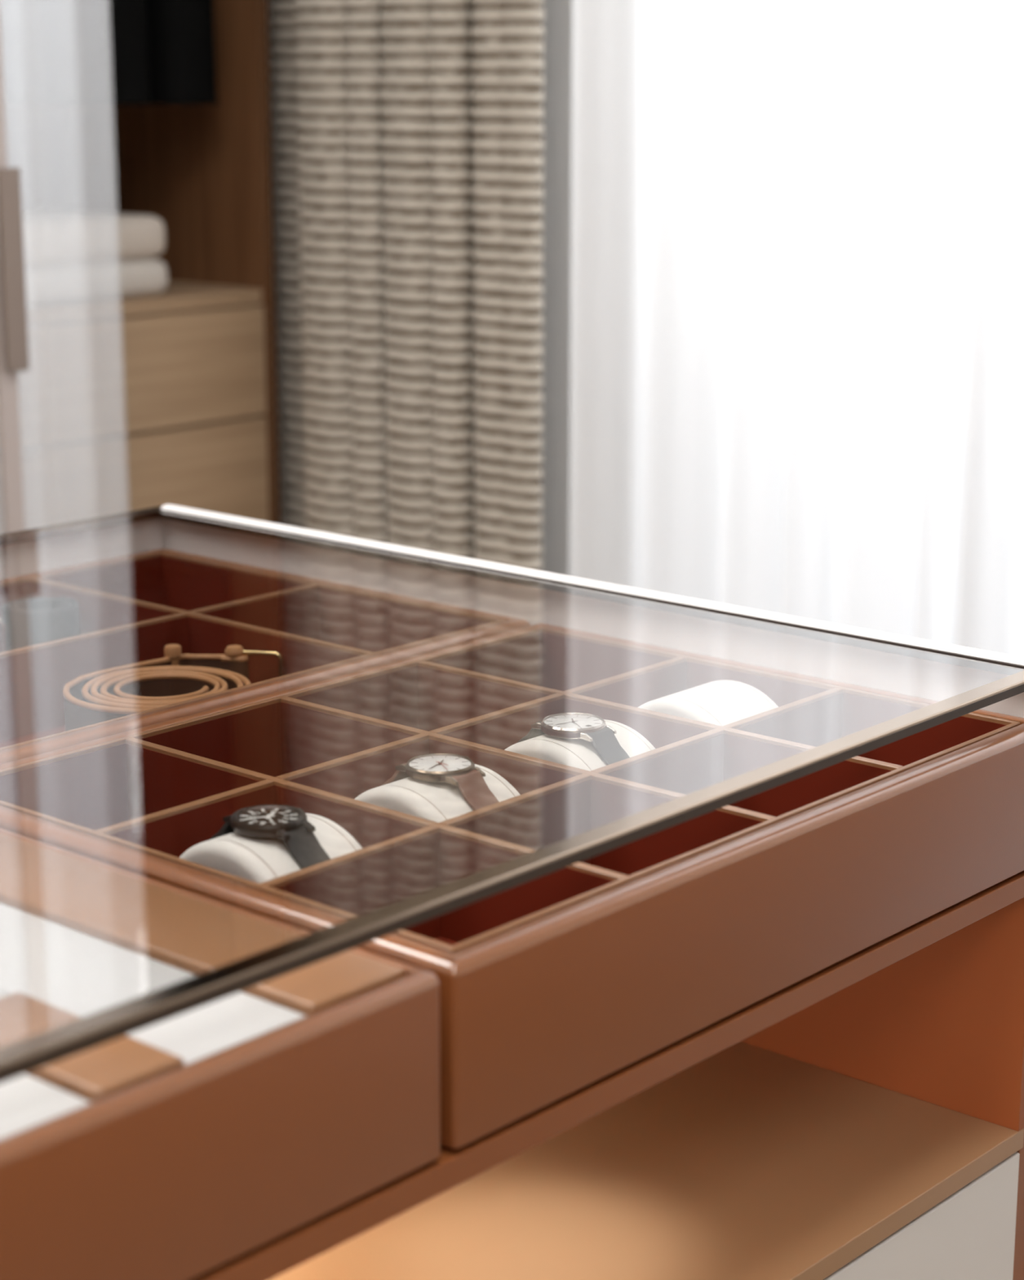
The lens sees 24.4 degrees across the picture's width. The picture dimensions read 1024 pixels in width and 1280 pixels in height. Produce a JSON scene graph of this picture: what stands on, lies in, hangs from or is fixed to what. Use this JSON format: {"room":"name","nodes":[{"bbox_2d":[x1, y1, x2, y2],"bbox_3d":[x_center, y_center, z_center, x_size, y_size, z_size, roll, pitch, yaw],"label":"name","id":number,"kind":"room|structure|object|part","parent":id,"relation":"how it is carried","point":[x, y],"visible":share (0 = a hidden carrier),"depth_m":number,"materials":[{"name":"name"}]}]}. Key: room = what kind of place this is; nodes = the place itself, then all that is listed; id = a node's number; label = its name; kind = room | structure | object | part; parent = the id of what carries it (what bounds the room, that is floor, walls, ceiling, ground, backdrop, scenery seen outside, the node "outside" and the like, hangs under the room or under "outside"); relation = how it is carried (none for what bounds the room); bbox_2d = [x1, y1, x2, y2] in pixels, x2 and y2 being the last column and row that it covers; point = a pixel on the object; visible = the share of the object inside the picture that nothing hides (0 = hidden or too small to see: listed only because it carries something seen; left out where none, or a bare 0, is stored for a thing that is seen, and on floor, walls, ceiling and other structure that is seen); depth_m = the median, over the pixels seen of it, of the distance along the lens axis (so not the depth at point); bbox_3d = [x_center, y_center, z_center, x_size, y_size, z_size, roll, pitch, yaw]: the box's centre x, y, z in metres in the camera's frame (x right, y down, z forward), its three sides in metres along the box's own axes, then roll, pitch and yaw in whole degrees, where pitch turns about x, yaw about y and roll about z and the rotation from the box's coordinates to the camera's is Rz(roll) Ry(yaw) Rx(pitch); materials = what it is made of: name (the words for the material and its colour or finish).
{"room":"walk-in closet","nodes":[
{"label":"walk-in closet","id":0,"kind":"room"},
{"bbox_2d":[267,0,573,575],"bbox_3d":[1.377,-0.405,1.805,4.980,2.520,0.140,12,18,40],"label":"wall","id":1,"kind":"structure","parent":0,"point":[557,20],"depth_m":2.90,"materials":[{"name":"grey paint"}]},
{"bbox_3d":[-0.188,-1.238,-0.227,4.980,0.050,4.600,12,18,40],"label":"ceiling","id":2,"kind":"structure","parent":0,"visible":0},
{"bbox_3d":[0.595,-1.698,1.899,2.175,0.049,0.040,12,18,40],"label":"track","id":3,"kind":"object","parent":2,"relation":"attached to","visible":0},
{"bbox_2d":[267,0,544,570],"bbox_3d":[-0.142,-0.641,2.849,0.534,2.451,0.130,12,18,40],"label":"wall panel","id":4,"kind":"object","parent":3,"relation":"hanging from","point":[406,135],"visible":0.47,"depth_m":2.81,"materials":[{"name":"beige fabric"}]},
{"bbox_2d":[568,0,1023,657],"bbox_3d":[0.720,-0.448,2.058,1.782,2.455,0.060,12,18,40],"label":"sheer curtain","id":5,"kind":"object","parent":3,"relation":"hanging from","point":[797,287],"visible":0.4,"depth_m":2.46,"materials":[{"name":"white fabric"}]},
{"bbox_3d":[-0.188,1.261,0.375,4.980,0.050,4.600,12,18,40],"label":"floor","id":6,"kind":"structure","parent":0,"visible":0},
{"bbox_2d":[0,0,279,533],"bbox_3d":[-1.115,-0.490,2.276,0.526,2.465,2.168,12,18,40],"label":"wardrobe","id":7,"kind":"object","parent":6,"relation":"on","point":[117,406],"visible":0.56,"depth_m":2.98,"materials":[{"name":"brown wood"}]},
{"bbox_3d":[-0.544,-0.401,2.568,0.016,0.218,0.030,12,18,40],"label":"handle","id":8,"kind":"part","parent":7,"relation":"part of","materials":[{"name":"brown metal"}]},
{"bbox_3d":[-1.308,-0.508,2.446,0.012,2.420,2.132,12,18,40],"label":"panel","id":9,"kind":"part","parent":7,"relation":"part of","materials":[{"name":"white glass"}]},
{"bbox_2d":[0,0,79,103],"bbox_3d":[-0.623,-1.126,2.734,0.270,0.987,0.097,12,18,40],"label":"hanging garment","id":10,"kind":"object","parent":7,"relation":"hanging from","point":[37,36],"visible":0.99,"depth_m":2.75,"materials":[{"name":"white fabric"}]},
{"bbox_2d":[23,0,152,105],"bbox_3d":[-0.550,-1.145,2.816,0.270,0.990,0.095,12,18,40],"label":"coat","id":11,"kind":"object","parent":7,"relation":"hanging from","point":[111,37],"visible":0.62,"depth_m":2.83,"materials":[{"name":"black fabric"}]},
{"bbox_2d":[25,257,168,306],"bbox_3d":[-0.629,-0.433,2.865,0.227,0.046,0.381,12,18,40],"label":"folded towel","id":12,"kind":"object","parent":7,"relation":"on","point":[50,285],"visible":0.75,"depth_m":2.84,"materials":[{"name":"white fabric"}]},
{"bbox_2d":[22,208,165,267],"bbox_3d":[-0.627,-0.482,2.856,0.227,0.052,0.372,12,18,40],"label":"folded towel","id":13,"kind":"object","parent":12,"relation":"on","point":[52,237],"visible":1,"depth_m":2.84,"materials":[{"name":"beige fabric"}]},
{"bbox_3d":[-0.676,-0.267,2.659,0.022,0.139,1.066,12,18,40],"label":"drawer","id":14,"kind":"part","parent":7,"relation":"part of","materials":[{"name":"brown wood"}]},
{"bbox_3d":[-0.676,-0.120,2.695,0.022,0.157,1.066,12,18,40],"label":"drawer","id":15,"kind":"part","parent":7,"relation":"part of","materials":[{"name":"brown wood"}]},
{"bbox_3d":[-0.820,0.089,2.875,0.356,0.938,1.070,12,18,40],"label":"drawer","id":16,"kind":"part","parent":7,"relation":"part of","materials":[{"name":"brown wood"}]},
{"bbox_2d":[26,280,262,325],"bbox_3d":[-0.813,-0.374,2.757,0.374,0.018,1.070,12,18,40],"label":"shelf","id":17,"kind":"object","parent":7,"relation":"attached to","point":[182,303],"depth_m":2.92,"materials":[{"name":"brown wood"}]},
{"bbox_2d":[146,0,218,104],"bbox_3d":[-0.481,-1.163,2.891,0.270,0.990,0.099,12,18,40],"label":"coat","id":18,"kind":"object","parent":7,"relation":"hanging from","point":[182,47],"visible":0.4,"depth_m":2.90,"materials":[{"name":"black fabric"}]},
{"bbox_2d":[0,567,1023,1279],"bbox_3d":[-0.346,0.517,1.337,0.798,0.944,1.114,12,18,40],"label":"display cabinet","id":19,"kind":"object","parent":6,"relation":"on","point":[777,1033],"visible":0.84,"depth_m":1.28,"materials":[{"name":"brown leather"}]},
{"bbox_2d":[0,992,6,998],"bbox_3d":[-0.416,0.163,0.941,0.266,0.011,0.340,12,18,40],"label":"folded cloth","id":20,"kind":"object","parent":19,"relation":"on","point":[2,995],"visible":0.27,"depth_m":0.98,"materials":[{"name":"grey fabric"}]},
{"bbox_2d":[0,617,7,652],"bbox_3d":[-0.397,0.009,1.673,0.062,0.052,0.054,12,18,40],"label":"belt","id":21,"kind":"object","parent":19,"relation":"on","point":[3,626],"visible":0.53,"depth_m":1.67,"materials":[{"name":"grey"}]},
{"bbox_2d":[1,596,79,650],"bbox_3d":[-0.339,0.000,1.711,0.053,0.052,0.056,12,18,40],"label":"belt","id":22,"kind":"object","parent":19,"relation":"on","point":[31,621],"visible":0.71,"depth_m":1.69,"materials":[{"name":"grey leather"}]},
{"bbox_2d":[0,1073,91,1139],"bbox_3d":[-0.215,0.175,0.890,0.104,0.011,0.066,12,18,40],"label":"folded cloth","id":23,"kind":"object","parent":19,"relation":"on","point":[27,1101],"visible":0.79,"depth_m":0.88,"materials":[{"name":"white fabric"}]},
{"bbox_2d":[0,902,306,1065],"bbox_3d":[-0.242,0.135,1.056,0.371,0.011,0.066,12,18,40],"label":"folded cloth","id":24,"kind":"object","parent":19,"relation":"on","point":[82,975],"visible":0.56,"depth_m":0.99,"materials":[{"name":"white fabric"}]},
{"bbox_2d":[62,644,284,731],"bbox_3d":[-0.211,0.043,1.538,0.120,0.050,0.165,12,18,40],"label":"belt","id":25,"kind":"object","parent":19,"relation":"on","point":[105,695],"visible":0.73,"depth_m":1.54,"materials":[{"name":"brown leather"}]},
{"bbox_3d":[-0.187,0.009,1.596,0.013,0.011,0.013,12,18,40],"label":"loop knob","id":26,"kind":"part","parent":25,"relation":"part of","materials":[{"name":"brown leather"}]},
{"bbox_3d":[-0.359,0.198,0.931,0.393,0.085,0.550,12,18,40],"label":"drawer","id":27,"kind":"part","parent":19,"relation":"part of","materials":[{"name":"brown leather"}]},
{"bbox_3d":[-0.300,0.029,1.577,0.362,0.058,0.487,12,18,40],"label":"tray frame","id":28,"kind":"part","parent":19,"relation":"part of","materials":[{"name":"brown leather"}]},
{"bbox_3d":[-0.301,0.042,1.580,0.388,0.085,0.514,12,18,40],"label":"drawer","id":29,"kind":"part","parent":19,"relation":"part of","materials":[{"name":"brown leather"}]},
{"bbox_2d":[179,813,362,883],"bbox_3d":[-0.119,0.123,1.185,0.100,0.059,0.070,12,18,40],"label":"pillow","id":30,"kind":"object","parent":19,"relation":"on","point":[259,860],"visible":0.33,"depth_m":1.16,"materials":[{"name":"white fabric"}]},
{"bbox_2d":[209,804,330,869],"bbox_3d":[-0.120,0.115,1.182,0.105,0.060,0.041,12,18,40],"label":"wristwatch","id":31,"kind":"object","parent":30,"relation":"on","point":[290,824],"visible":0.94,"depth_m":1.16,"materials":[{"name":"black"}]},
{"bbox_2d":[355,764,520,822],"bbox_3d":[-0.040,0.102,1.272,0.100,0.059,0.070,12,18,40],"label":"pillow","id":32,"kind":"object","parent":19,"relation":"on","point":[438,802],"visible":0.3,"depth_m":1.24,"materials":[{"name":"white fabric"}]},
{"bbox_2d":[382,753,499,810],"bbox_3d":[-0.037,0.094,1.273,0.105,0.059,0.040,12,18,40],"label":"wristwatch","id":33,"kind":"object","parent":32,"relation":"on","point":[460,771],"visible":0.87,"depth_m":1.25,"materials":[{"name":"brown leather"}]},
{"bbox_3d":[-0.003,0.090,1.322,0.367,0.058,0.487,12,18,40],"label":"tray frame","id":34,"kind":"part","parent":19,"relation":"part of","materials":[{"name":"brown leather"}]},
{"bbox_2d":[0,504,1023,1083],"bbox_3d":[-0.341,0.052,1.233,0.797,0.009,1.096,12,18,40],"label":"glass","id":35,"kind":"object","parent":19,"relation":"on","point":[167,538],"visible":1,"depth_m":1.40,"materials":[{"name":"clear glass"}]},
{"bbox_3d":[-0.342,0.054,1.232,0.770,0.006,1.068,12,18,40],"label":"glass pane","id":36,"kind":"part","parent":35,"relation":"part of","materials":[{"name":"clear glass"}]},
{"bbox_3d":[0.017,-0.043,1.628,0.770,0.009,0.014,12,18,40],"label":"rail","id":37,"kind":"part","parent":35,"relation":"part of","materials":[{"name":"silver metal"}]},
{"bbox_2d":[504,719,655,771],"bbox_3d":[0.038,0.081,1.359,0.100,0.059,0.070,12,18,40],"label":"pillow","id":38,"kind":"object","parent":19,"relation":"on","point":[580,753],"visible":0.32,"depth_m":1.33,"materials":[{"name":"white fabric"}]},
{"bbox_2d":[517,712,630,764],"bbox_3d":[0.036,0.074,1.354,0.105,0.059,0.040,12,18,40],"label":"wristwatch","id":39,"kind":"object","parent":38,"relation":"on","point":[589,727],"visible":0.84,"depth_m":1.34,"materials":[{"name":"silver metal"}]},
{"bbox_2d":[638,680,778,726],"bbox_3d":[0.119,0.059,1.448,0.100,0.059,0.070,12,18,40],"label":"pillow","id":40,"kind":"object","parent":19,"relation":"on","point":[722,703],"visible":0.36,"depth_m":1.43,"materials":[{"name":"white fabric"}]},
{"bbox_3d":[-0.054,0.545,1.081,0.019,0.292,1.075,12,18,40],"label":"white drawer","id":41,"kind":"part","parent":19,"relation":"part of","materials":[{"name":"white paint"}]},
{"bbox_3d":[0.014,0.453,1.747,0.795,0.758,0.017,12,18,40],"label":"panel","id":42,"kind":"part","parent":19,"relation":"part of","materials":[{"name":"beige wood"}]}
]}

